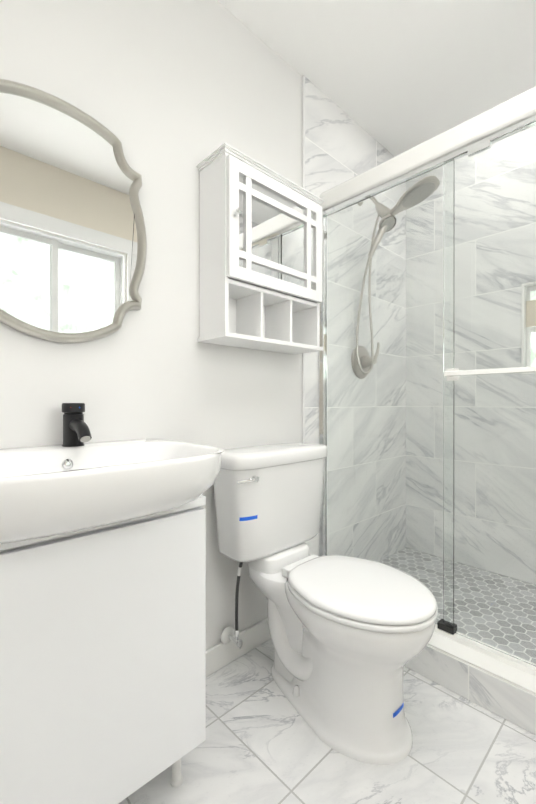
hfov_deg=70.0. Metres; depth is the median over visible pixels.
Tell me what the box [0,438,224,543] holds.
basin
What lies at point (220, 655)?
baseboard
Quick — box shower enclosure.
[319,86,535,694]
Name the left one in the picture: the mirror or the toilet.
the mirror
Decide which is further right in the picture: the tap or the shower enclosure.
the shower enclosure
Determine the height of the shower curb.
0.116 m
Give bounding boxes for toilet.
[214,442,437,764]
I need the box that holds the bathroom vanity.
[0,403,224,803]
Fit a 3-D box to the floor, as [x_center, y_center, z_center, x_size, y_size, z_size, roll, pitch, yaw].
[0.357,1.011,0.869,3.050,0.080,1.720,0,0,-44]
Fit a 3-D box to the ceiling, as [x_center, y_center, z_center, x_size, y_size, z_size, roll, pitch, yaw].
[0.357,-1.509,0.865,3.050,0.080,1.720,0,0,-44]
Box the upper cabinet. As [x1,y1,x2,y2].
[197,142,323,353]
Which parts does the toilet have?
lever, tank, bowl, lid, seat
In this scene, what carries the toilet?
on the floor
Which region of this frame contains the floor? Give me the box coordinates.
[119,639,535,803]
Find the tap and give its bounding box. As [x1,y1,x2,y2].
[62,403,91,446]
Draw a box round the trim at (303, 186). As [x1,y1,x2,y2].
[302,75,304,542]
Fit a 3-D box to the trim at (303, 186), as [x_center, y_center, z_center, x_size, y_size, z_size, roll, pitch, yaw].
[0.160,-0.251,1.721,0.012,2.440,0.011,0,0,-44]
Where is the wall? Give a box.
[0,0,301,649]
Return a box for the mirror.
[0,79,146,342]
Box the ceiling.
[217,0,535,156]
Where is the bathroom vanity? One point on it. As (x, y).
(102, 622)
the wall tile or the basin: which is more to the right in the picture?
the wall tile
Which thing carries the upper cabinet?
attached to the wall
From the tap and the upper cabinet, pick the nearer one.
the tap
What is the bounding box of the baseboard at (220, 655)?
[206,618,270,676]
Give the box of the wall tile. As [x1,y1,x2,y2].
[305,77,393,555]
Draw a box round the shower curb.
[405,645,535,734]
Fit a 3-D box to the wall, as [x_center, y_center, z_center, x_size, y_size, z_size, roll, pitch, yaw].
[-0.202,-0.250,1.453,3.050,2.440,0.100,0,0,-44]

